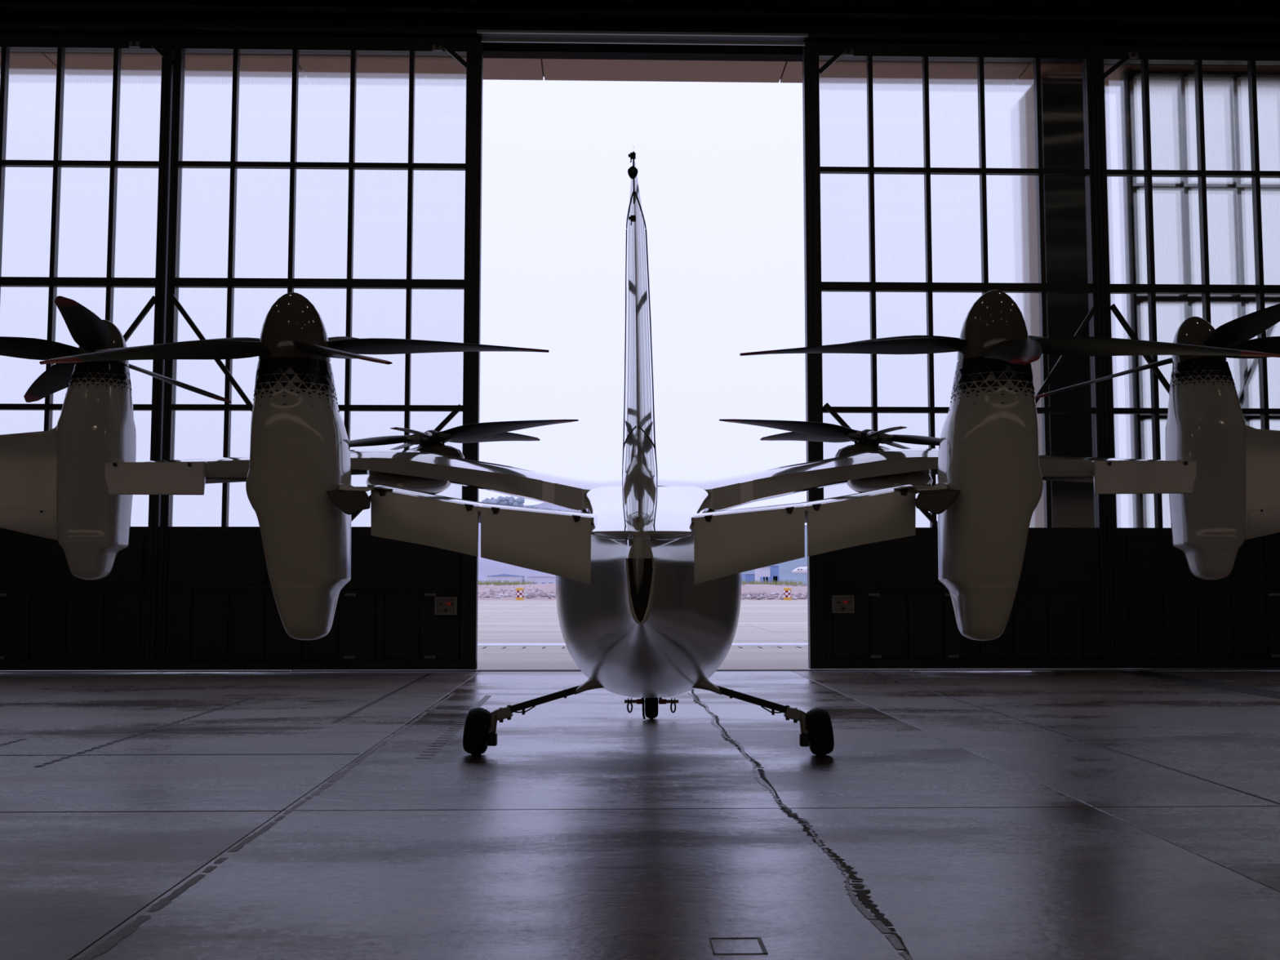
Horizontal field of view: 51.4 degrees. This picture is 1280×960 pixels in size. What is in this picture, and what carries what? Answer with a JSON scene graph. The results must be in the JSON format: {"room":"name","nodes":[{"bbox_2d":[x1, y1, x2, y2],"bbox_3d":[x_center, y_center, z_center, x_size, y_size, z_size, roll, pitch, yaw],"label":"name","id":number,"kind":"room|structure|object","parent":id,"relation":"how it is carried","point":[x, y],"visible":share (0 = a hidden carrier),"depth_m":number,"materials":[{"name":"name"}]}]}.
{"room":"aircraft hangar","nodes":[
{"label":"aircraft hangar","id":0,"kind":"room"},
{"bbox_2d":[0,670,1279,959],"bbox_3d":[-0.748,1.482,-0.261,61.504,0.304,43.544,0,-5,-2],"label":"floor","id":1,"kind":"structure","parent":0,"point":[1103,815],"depth_m":7.77,"materials":[{"name":"grey concrete"}]},
{"bbox_2d":[0,146,1279,755],"bbox_3d":[0.268,0.395,10.145,9.626,3.529,9.092,3,-6,-37],"label":"aircraft","id":2,"kind":"object","parent":1,"relation":"on","point":[648,569],"visible":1,"depth_m":7.54,"materials":[{"name":"white paint"}]},
{"bbox_2d":[67,368,132,397],"bbox_3d":[-4.315,-0.763,10.629,0.490,0.199,0.459,0,-5,1],"label":"print","id":3,"kind":"object","parent":2,"relation":"attached to","point":[83,382],"depth_m":10.46,"materials":[{"name":"black paint"}]},
{"bbox_2d":[252,366,339,411],"bbox_3d":[-1.947,-0.499,7.550,0.465,0.211,0.489,0,-5,1],"label":"print","id":4,"kind":"object","parent":2,"relation":"attached to","point":[276,388],"depth_m":7.33,"materials":[{"name":"black paint"}]},
{"bbox_2d":[948,364,1036,410],"bbox_3d":[1.980,-0.504,7.493,0.465,0.211,0.489,0,-5,1],"label":"print","id":5,"kind":"object","parent":2,"relation":"attached to","point":[974,386],"depth_m":7.28,"materials":[{"name":"black paint"}]},
{"bbox_2d":[1168,365,1237,392],"bbox_3d":[4.436,-0.774,10.501,0.490,0.199,0.459,0,-5,1],"label":"print","id":6,"kind":"object","parent":2,"relation":"attached to","point":[1184,379],"depth_m":10.33,"materials":[{"name":"black paint"}]},
{"bbox_2d":[475,669,814,671],"bbox_3d":[0.082,3.071,21.224,5.399,0.074,0.220,0,-5,-2],"label":"trim","id":7,"kind":"structure","parent":1,"relation":"on","point":[792,670],"depth_m":21.19,"materials":[{"name":"grey metal"}]},
{"bbox_2d":[0,0,1279,53],"bbox_3d":[-0.595,-9.323,22.199,60.000,4.400,0.700,0,-5,-2],"label":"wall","id":8,"kind":"structure","parent":0,"point":[1171,8],"depth_m":21.98,"materials":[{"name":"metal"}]},
{"bbox_2d":[0,33,173,670],"bbox_3d":[-10.099,-2.142,21.238,5.010,10.270,0.310,0,-5,-2],"label":"door","id":9,"kind":"structure","parent":8,"relation":"in","point":[86,119],"depth_m":21.40,"materials":[{"name":"metal"}]},
{"bbox_2d":[128,41,140,47],"bbox_3d":[-8.203,-7.067,21.587,0.170,0.090,0.070,0,-5,-2],"label":"plate","id":10,"kind":"object","parent":9,"relation":"attached to","point":[131,44],"visible":1,"depth_m":21.58,"materials":[{"name":"grey metal"}]},
{"bbox_2d":[141,33,483,670],"bbox_3d":[-5.328,-2.133,21.351,5.488,10.270,0.310,0,-5,-2],"label":"door","id":11,"kind":"structure","parent":8,"relation":"in","point":[342,174],"depth_m":21.46,"materials":[{"name":"metal"}]},
{"bbox_2d":[431,44,443,51],"bbox_3d":[-3.306,-7.055,21.722,0.170,0.090,0.070,0,-5,-2],"label":"plate","id":12,"kind":"object","parent":11,"relation":"attached to","point":[434,47],"visible":1,"depth_m":21.71,"materials":[{"name":"grey metal"}]},
{"bbox_2d":[434,596,457,614],"bbox_3d":[-3.063,1.989,21.021,0.344,0.276,0.100,0,-5,-2],"label":"control box","id":13,"kind":"object","parent":11,"relation":"attached to","point":[443,605],"visible":1,"depth_m":21.00,"materials":[{"name":"grey metal"}]},
{"bbox_2d":[471,0,478,4],"bbox_3d":[-2.684,-8.162,21.667,0.160,0.800,0.120,0,-5,-2],"label":"trim","id":14,"kind":"structure","parent":8,"relation":"attached to","point":[473,2],"depth_m":21.62,"materials":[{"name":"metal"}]},
{"bbox_2d":[625,0,631,5],"bbox_3d":[-0.185,-8.156,21.736,0.160,0.800,0.120,0,-5,-2],"label":"trim","id":15,"kind":"structure","parent":8,"relation":"attached to","point":[628,2],"depth_m":21.69,"materials":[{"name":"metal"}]},
{"bbox_2d":[0,2,1279,48],"bbox_3d":[-1.594,-7.457,21.832,31.716,0.380,0.380,0,-5,-2],"label":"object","id":16,"kind":"structure","parent":8,"relation":"attached to","point":[9,10],"depth_m":21.80,"materials":[{"name":"metal"}]},
{"bbox_2d":[476,29,808,36],"bbox_3d":[0.047,-7.269,21.662,5.387,0.044,0.040,0,-5,-2],"label":"trim","id":17,"kind":"structure","parent":8,"relation":"attached to","point":[478,31],"depth_m":21.65,"materials":[{"name":"grey metal"}]},
{"bbox_2d":[483,48,802,83],"bbox_3d":[0.404,-7.208,22.756,62.054,0.330,1.270,0,-5,-2],"label":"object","id":18,"kind":"structure","parent":8,"relation":"attached to","point":[498,64],"depth_m":22.65,"materials":[{"name":"metal"}]},
{"bbox_2d":[481,38,804,45],"bbox_3d":[0.060,-7.120,21.651,5.262,0.044,0.040,0,-5,-2],"label":"trim","id":19,"kind":"structure","parent":8,"relation":"attached to","point":[483,40],"depth_m":21.64,"materials":[{"name":"grey"}]},
{"bbox_2d":[777,0,784,8],"bbox_3d":[2.314,-8.151,21.806,0.160,0.800,0.120,0,-5,-2],"label":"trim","id":20,"kind":"structure","parent":8,"relation":"attached to","point":[780,2],"depth_m":21.76,"materials":[{"name":"metal"}]},
{"bbox_2d":[928,0,936,9],"bbox_3d":[4.813,-8.145,21.875,0.160,0.800,0.120,0,-5,-2],"label":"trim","id":21,"kind":"structure","parent":8,"relation":"attached to","point":[932,2],"depth_m":21.83,"materials":[{"name":"metal"}]},
{"bbox_2d":[802,40,1111,669],"bbox_3d":[5.139,-2.110,21.641,4.881,10.270,0.310,0,-5,-2],"label":"door","id":22,"kind":"structure","parent":8,"relation":"in","point":[938,178],"depth_m":21.74,"materials":[{"name":"metal"}]},
{"bbox_2d":[831,595,853,613],"bbox_3d":[3.230,1.978,21.198,0.344,0.276,0.100,0,-5,-2],"label":"control box","id":23,"kind":"object","parent":22,"relation":"attached to","point":[840,603],"visible":1,"depth_m":21.17,"materials":[{"name":"grey metal"}]},
{"bbox_2d":[843,49,853,55],"bbox_3d":[3.429,-7.039,21.909,0.170,0.090,0.070,0,-5,-2],"label":"plate","id":24,"kind":"object","parent":22,"relation":"attached to","point":[849,52],"visible":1,"depth_m":21.90,"materials":[{"name":"grey metal"}]},
{"bbox_2d":[1080,0,1087,11],"bbox_3d":[7.312,-8.140,21.944,0.160,0.800,0.120,0,-5,-2],"label":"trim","id":25,"kind":"structure","parent":8,"relation":"attached to","point":[1083,3],"depth_m":21.90,"materials":[{"name":"metal"}]},
{"bbox_2d":[1093,44,1279,668],"bbox_3d":[10.166,-2.097,21.800,5.273,10.270,0.310,0,-5,-2],"label":"door","id":26,"kind":"structure","parent":8,"relation":"in","point":[1188,138],"depth_m":21.89,"materials":[{"name":"metal"}]},
{"bbox_2d":[1127,52,1137,58],"bbox_3d":[8.165,-7.034,22.041,0.170,0.090,0.070,0,-5,-2],"label":"plate","id":27,"kind":"object","parent":26,"relation":"attached to","point":[1131,55],"visible":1,"depth_m":22.03,"materials":[{"name":"grey metal"}]},
{"bbox_2d":[1229,0,1237,13],"bbox_3d":[9.811,-8.134,22.014,0.160,0.800,0.120,0,-5,-2],"label":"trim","id":28,"kind":"structure","parent":8,"relation":"attached to","point":[1233,3],"depth_m":21.97,"materials":[{"name":"metal"}]},
{"label":"outside","id":29,"kind":"structure","parent":0,"visible":0},
{"bbox_2d":[0,600,1279,672],"bbox_3d":[-2.025,7.300,72.441,320.000,0.406,102.360,0,-5,-2],"label":"apron","id":30,"kind":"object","parent":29,"point":[513,634],"visible":0.2,"depth_m":30.48,"materials":[{"name":"concrete"}]},
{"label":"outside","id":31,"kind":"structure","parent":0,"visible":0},
{"bbox_2d":[478,502,579,584],"bbox_3d":[-47.615,29.845,616.486,89.972,42.725,443.998,0,-5,-2],"label":"hill","id":32,"kind":"structure","parent":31,"point":[486,567],"depth_m":428.91,"materials":[{"name":"blue"}]},
{"bbox_2d":[481,497,499,503],"bbox_3d":[-62.917,14.519,558.925,7.595,14.740,8.239,0,-5,-2],"label":"tree","id":33,"kind":"object","parent":32,"relation":"on","point":[492,500],"visible":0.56,"depth_m":556.34,"materials":[{"name":"green plant"}]},
{"bbox_2d":[497,496,514,505],"bbox_3d":[-56.744,13.674,563.466,7.599,14.140,6.894,0,-5,-2],"label":"tree","id":34,"kind":"object","parent":32,"relation":"on","point":[503,500],"visible":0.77,"depth_m":562.14,"materials":[{"name":"green plant"}]},
{"bbox_2d":[508,497,524,506],"bbox_3d":[-51.813,13.199,559.543,6.778,12.432,5.944,0,-5,-2],"label":"tree","id":35,"kind":"object","parent":32,"relation":"on","point":[519,501],"visible":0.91,"depth_m":558.17,"materials":[{"name":"green plant"}]},
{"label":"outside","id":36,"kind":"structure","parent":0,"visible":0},
{"bbox_2d":[741,524,807,585],"bbox_3d":[61.225,39.543,699.038,103.449,36.449,443.997,0,-5,-2],"label":"hill","id":37,"kind":"structure","parent":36,"point":[785,569],"depth_m":520.91,"materials":[{"name":"blue"}]},
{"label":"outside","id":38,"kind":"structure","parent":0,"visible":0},
{"bbox_3d":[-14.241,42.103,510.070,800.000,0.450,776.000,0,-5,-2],"label":"ground","id":39,"kind":"structure","parent":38,"visible":0},
{"bbox_2d":[487,573,524,583],"bbox_3d":[-33.567,25.999,334.036,8.972,4.710,12.300,0,-5,-2],"label":"shed","id":40,"kind":"object","parent":39,"relation":"on","point":[504,576],"visible":0.24,"depth_m":328.29,"materials":[{"name":"white"}]},
{"bbox_2d":[515,587,524,599],"bbox_3d":[-11.553,10.950,127.762,0.800,1.180,0.800,0,-5,-2],"label":"sign","id":41,"kind":"object","parent":39,"relation":"on","point":[519,591],"visible":0.94,"depth_m":127.47,"materials":[{"name":"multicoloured plastic"}]},
{"bbox_2d":[527,574,555,583],"bbox_3d":[-24.306,26.131,334.284,7.488,4.485,12.300,0,-5,-2],"label":"shed","id":42,"kind":"object","parent":39,"relation":"on","point":[541,579],"visible":0.37,"depth_m":328.53,"materials":[{"name":"white"}]},
{"bbox_2d":[477,582,807,599],"bbox_3d":[0.833,12.459,149.311,150.000,1.789,41.082,0,-5,-2],"label":"bank","id":43,"kind":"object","parent":39,"relation":"on","point":[768,588],"visible":0.08,"depth_m":137.25,"materials":[{"name":"soil"}]},
{"bbox_2d":[477,583,807,599],"bbox_3d":[-0.003,12.034,143.470,38.612,1.837,28.741,0,-5,-2],"label":"rubble","id":44,"kind":"object","parent":43,"relation":"on","point":[761,595],"visible":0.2,"depth_m":132.03,"materials":[{"name":"stone"}]},
{"bbox_2d":[478,579,807,586],"bbox_3d":[-0.333,13.920,173.530,43.217,2.000,16.239,0,-5,-2],"label":"dry grass","id":45,"kind":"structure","parent":43,"relation":"on","point":[481,583],"depth_m":170.19,"materials":[{"name":"beige plant"}]},
{"bbox_2d":[742,573,755,584],"bbox_3d":[26.753,25.133,323.746,3.224,4.808,8.300,0,-5,-2],"label":"shed","id":46,"kind":"object","parent":39,"relation":"on","point":[750,576],"visible":0.33,"depth_m":320.02,"materials":[{"name":"blue metal"}]},
{"bbox_2d":[755,566,770,584],"bbox_3d":[28.066,22.961,304.888,2.475,6.156,10.300,0,-5,-2],"label":"shed","id":47,"kind":"object","parent":39,"relation":"on","point":[763,574],"visible":0.49,"depth_m":300.23,"materials":[{"name":"white metal"}]},
{"bbox_2d":[768,565,779,583],"bbox_3d":[30.942,23.282,310.964,2.043,6.477,10.300,0,-5,-2],"label":"shed","id":48,"kind":"object","parent":39,"relation":"on","point":[774,569],"visible":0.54,"depth_m":306.23,"materials":[{"name":"blue metal"}]},
{"bbox_2d":[783,587,791,599],"bbox_3d":[14.243,11.007,128.478,0.800,1.180,0.800,0,-5,-2],"label":"barrel","id":49,"kind":"object","parent":39,"relation":"on","point":[787,591],"visible":0.91,"depth_m":128.15,"materials":[{"name":"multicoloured plastic"}]},
{"bbox_2d":[791,566,807,573],"bbox_3d":[33.382,16.359,228.579,14.200,6.245,6.280,0,-5,-2],"label":"jet","id":50,"kind":"object","parent":39,"relation":"on","point":[802,569],"visible":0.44,"depth_m":229.97,"materials":[{"name":"white paint"}]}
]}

